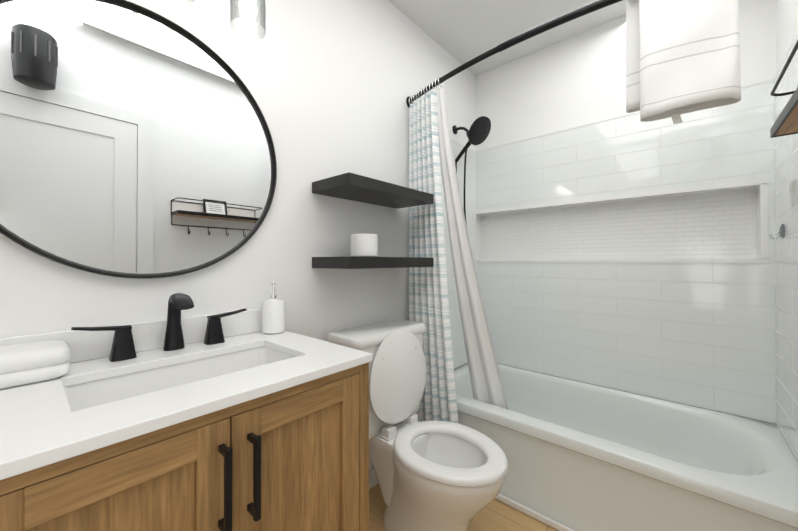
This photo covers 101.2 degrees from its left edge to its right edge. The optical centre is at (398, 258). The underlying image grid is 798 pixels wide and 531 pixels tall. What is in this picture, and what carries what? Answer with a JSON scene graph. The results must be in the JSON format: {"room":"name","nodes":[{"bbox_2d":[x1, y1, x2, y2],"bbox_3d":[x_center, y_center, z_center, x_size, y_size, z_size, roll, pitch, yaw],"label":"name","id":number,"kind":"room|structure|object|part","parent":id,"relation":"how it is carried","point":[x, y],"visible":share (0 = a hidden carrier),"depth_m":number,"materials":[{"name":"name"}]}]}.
{"room":"bathroom","nodes":[
{"label":"bathroom","id":0,"kind":"room"},
{"bbox_2d":[0,0,480,468],"bbox_3d":[-0.427,-0.125,1.456,0.150,2.550,3.400,0,0,41],"label":"wall","id":1,"kind":"structure","parent":0,"point":[332,85],"depth_m":1.39,"materials":[{"name":"white paint"}]},
{"bbox_2d":[0,308,261,362],"bbox_3d":[-0.719,0.226,0.988,0.020,0.082,0.758,0,0,41],"label":"backsplash","id":2,"kind":"structure","parent":1,"relation":"attached to","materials":[{"name":"white stone"}]},
{"bbox_2d":[0,0,276,278],"bbox_3d":[-0.736,-0.337,0.969,0.030,0.791,0.791,0,0,41],"label":"mirror","id":3,"kind":"object","parent":1,"relation":"attached to","point":[136,141],"visible":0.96,"depth_m":0.92,"materials":[{"name":"clear glass"}]},
{"bbox_2d":[175,0,265,39],"bbox_3d":[-0.661,-0.910,0.947,0.172,0.305,0.620,0,0,41],"label":"sconce","id":4,"kind":"object","parent":1,"relation":"attached to","point":[248,10],"visible":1,"depth_m":1.07,"materials":[{"name":"white glass"}]},
{"bbox_3d":[-0.498,-0.835,1.083,0.106,0.157,0.106,0,0,41],"label":"lamp shade","id":5,"kind":"part","parent":4,"relation":"part of","materials":[{"name":"clear glass"}]},
{"bbox_3d":[-0.498,-0.827,1.083,0.054,0.068,0.054,0,0,41],"label":"bulb","id":6,"kind":"part","parent":4,"relation":"part of","materials":[{"name":"white glass"}]},
{"bbox_2d":[312,172,432,208],"bbox_3d":[-0.099,-0.304,1.532,0.244,0.047,0.555,0,0,41],"label":"shelf","id":7,"kind":"object","parent":1,"relation":"attached to","point":[353,187],"visible":1,"depth_m":1.41,"materials":[{"name":"black wood"}]},
{"bbox_2d":[312,257,433,268],"bbox_3d":[-0.099,0.016,1.530,0.244,0.047,0.555,0,0,41],"label":"shelf","id":8,"kind":"object","parent":1,"relation":"attached to","point":[358,262],"visible":0.98,"depth_m":1.36,"materials":[{"name":"black wood"}]},
{"bbox_2d":[351,234,377,256],"bbox_3d":[-0.155,-0.058,1.456,0.120,0.099,0.120,0,0,41],"label":"toilet paper roll","id":9,"kind":"object","parent":8,"relation":"on","point":[364,245],"visible":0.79,"depth_m":1.40,"materials":[{"name":"white paper"}]},
{"bbox_2d":[369,467,377,488],"bbox_3d":[-0.202,1.106,1.584,0.012,0.090,0.840,0,0,41],"label":"baseboard","id":10,"kind":"structure","parent":1,"relation":"attached to","point":[373,481],"depth_m":1.65,"materials":[{"name":"white wood"}]},
{"bbox_2d":[409,118,475,368],"bbox_3d":[0.321,-0.031,2.191,0.008,1.569,0.792,0,0,41],"label":"wall tile","id":11,"kind":"structure","parent":1,"relation":"attached to","point":[458,350],"depth_m":2.31,"materials":[{"name":"white tile"}]},
{"bbox_2d":[452,116,490,225],"bbox_3d":[0.463,-0.415,2.194,0.290,1.022,0.184,0,0,41],"label":"shower head","id":12,"kind":"object","parent":1,"relation":"attached to","point":[477,132],"visible":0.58,"depth_m":2.16},
{"bbox_2d":[369,484,557,530],"bbox_3d":[0.201,1.197,0.899,1.820,0.100,3.400,0,0,41],"label":"floor","id":13,"kind":"structure","parent":0,"point":[494,514],"depth_m":1.45,"materials":[{"name":"brown wood"}]},
{"bbox_2d":[0,293,372,530],"bbox_3d":[-0.514,0.623,0.806,0.565,1.048,0.758,0,0,41],"label":"bathroom vanity","id":14,"kind":"object","parent":13,"relation":"on","point":[237,420],"visible":0.98,"depth_m":0.69,"materials":[{"name":"brown wood"}]},
{"bbox_2d":[0,330,372,479],"bbox_3d":[-0.525,0.278,0.818,0.536,0.022,0.758,0,0,41],"label":"countertop","id":15,"kind":"structure","parent":14,"relation":"on","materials":[{"name":"white stone"}]},
{"bbox_2d":[0,340,69,388],"bbox_3d":[-0.845,0.230,0.714,0.136,0.070,0.176,0,0,41],"label":"folded towel","id":16,"kind":"object","parent":15,"relation":"on","point":[29,363],"visible":0.98,"depth_m":0.70,"materials":[{"name":"white fabric"}]},
{"bbox_2d":[71,293,246,361],"bbox_3d":[-0.641,0.184,0.944,0.132,0.168,0.424,0,0,41],"label":"faucet","id":17,"kind":"object","parent":15,"relation":"on","point":[224,332],"depth_m":0.95,"materials":[{"name":"black metal"}]},
{"bbox_2d":[64,346,293,411],"bbox_3d":[-0.507,0.353,0.828,0.294,0.128,0.514,0,0,41],"label":"sink","id":18,"kind":"object","parent":15,"relation":"in","point":[95,390],"depth_m":0.88,"materials":[{"name":"white ceramic"}]},
{"bbox_2d":[262,283,284,333],"bbox_3d":[-0.459,0.179,1.200,0.080,0.178,0.080,0,0,41],"label":"soap dispenser","id":19,"kind":"object","parent":15,"relation":"on","point":[273,314],"visible":1,"depth_m":1.17,"materials":[{"name":"white ceramic"}]},
{"bbox_2d":[327,319,507,530],"bbox_3d":[0.100,0.733,1.375,0.709,0.834,0.484,0,0,41],"label":"toilet","id":20,"kind":"object","parent":13,"relation":"on","point":[440,476],"visible":0.94,"depth_m":1.36,"materials":[{"name":"white ceramic"}]},
{"bbox_2d":[454,363,797,530],"bbox_3d":[0.905,0.952,1.705,1.516,0.400,0.758,0,0,41],"label":"bathtub","id":21,"kind":"object","parent":13,"relation":"on","point":[582,456],"visible":0.73,"depth_m":1.42,"materials":[{"name":"white ceramic"}]},
{"bbox_2d":[495,493,574,530],"bbox_3d":[0.650,1.134,1.412,1.516,0.032,0.015,0,0,41],"label":"baseboard","id":22,"kind":"structure","parent":21,"relation":"attached to","point":[548,521],"depth_m":1.45,"materials":[{"name":"white wood"}]},
{"bbox_2d":[389,0,625,75],"bbox_3d":[0.201,-1.453,0.913,1.820,0.100,3.400,0,0,41],"label":"ceiling","id":23,"kind":"structure","parent":0,"point":[462,32],"depth_m":1.94,"materials":[{"name":"white paint"}]},
{"bbox_2d":[475,0,775,423],"bbox_3d":[1.238,-0.121,2.092,1.520,2.550,0.250,0,0,41],"label":"wall","id":24,"kind":"structure","parent":0,"point":[577,80],"depth_m":2.05,"materials":[{"name":"white paint"}]},
{"bbox_2d":[481,188,756,258],"bbox_3d":[1.199,-0.171,2.086,1.470,0.350,0.010,0,0,41],"label":"tile niche","id":25,"kind":"object","parent":24,"relation":"attached to","point":[717,225],"visible":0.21,"depth_m":1.92,"materials":[{"name":"tile"}]},
{"bbox_2d":[476,179,767,262],"bbox_3d":[1.170,-0.171,2.037,1.490,0.390,0.102,0,0,41],"label":"trim","id":26,"kind":"structure","parent":24,"relation":"attached to","point":[761,185],"depth_m":1.74,"materials":[{"name":"white tile"}]},
{"bbox_2d":[475,78,774,151],"bbox_3d":[1.152,-0.821,1.998,1.520,0.008,0.010,0,0,41],"label":"trim","id":27,"kind":"structure","parent":24,"relation":"attached to","point":[604,120],"depth_m":2.00,"materials":[{"name":"white tile"}]},
{"bbox_2d":[476,80,775,422],"bbox_3d":[1.153,-0.032,1.994,1.520,1.569,0.008,0,0,41],"label":"wall tile","id":28,"kind":"structure","parent":24,"relation":"attached to","point":[702,335],"depth_m":1.81,"materials":[{"name":"white tile"}]},
{"bbox_2d":[776,0,797,74],"bbox_3d":[0.830,-0.131,0.356,0.150,2.550,3.400,0,0,41],"label":"wall","id":29,"kind":"structure","parent":0,"point":[786,21],"depth_m":1.37,"materials":[{"name":"white paint"}]},
{"bbox_2d":[406,0,622,107],"bbox_3d":[0.593,-0.910,1.358,1.519,0.064,0.158,0,0,41],"label":"curtain rod","id":30,"kind":"object","parent":29,"relation":"attached to","point":[563,19],"visible":0.98,"depth_m":1.33,"materials":[{"name":"black metal"}]},
{"bbox_2d":[409,77,508,422],"bbox_3d":[0.312,-0.012,1.768,0.519,1.829,0.328,0,0,41],"label":"shower curtain","id":31,"kind":"object","parent":30,"relation":"hanging from","point":[429,137],"visible":0.83,"depth_m":1.73,"materials":[{"name":"white fabric"}]},
{"bbox_2d":[626,0,740,123],"bbox_3d":[0.889,-0.685,1.048,0.277,0.542,0.184,0,0,41],"label":"hanging towel","id":32,"kind":"object","parent":30,"relation":"hanging from","point":[682,56],"visible":1,"depth_m":0.99,"materials":[{"name":"white fabric"}]},
{"bbox_2d":[770,40,797,137],"bbox_3d":[0.818,-0.319,0.574,0.155,0.266,0.597,0,0,41],"label":"shelf","id":33,"kind":"object","parent":29,"relation":"attached to","point":[785,123],"visible":1,"depth_m":0.75,"materials":[{"name":"wood"},{"name":"black matte metal"}]},
{"bbox_2d":[774,32,797,461],"bbox_3d":[1.459,-0.037,1.195,0.008,1.569,0.792,0,0,41],"label":"wall tile","id":34,"kind":"structure","parent":29,"relation":"attached to","point":[786,215],"depth_m":1.32,"materials":[{"name":"white tile"}]},
{"bbox_2d":[769,224,784,239],"bbox_3d":[1.580,-0.113,1.374,0.041,0.065,0.060,0,0,41],"label":"hook","id":35,"kind":"object","parent":34,"relation":"attached to","point":[782,231],"visible":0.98,"depth_m":1.36,"materials":[{"name":"silver metal"}]}
]}

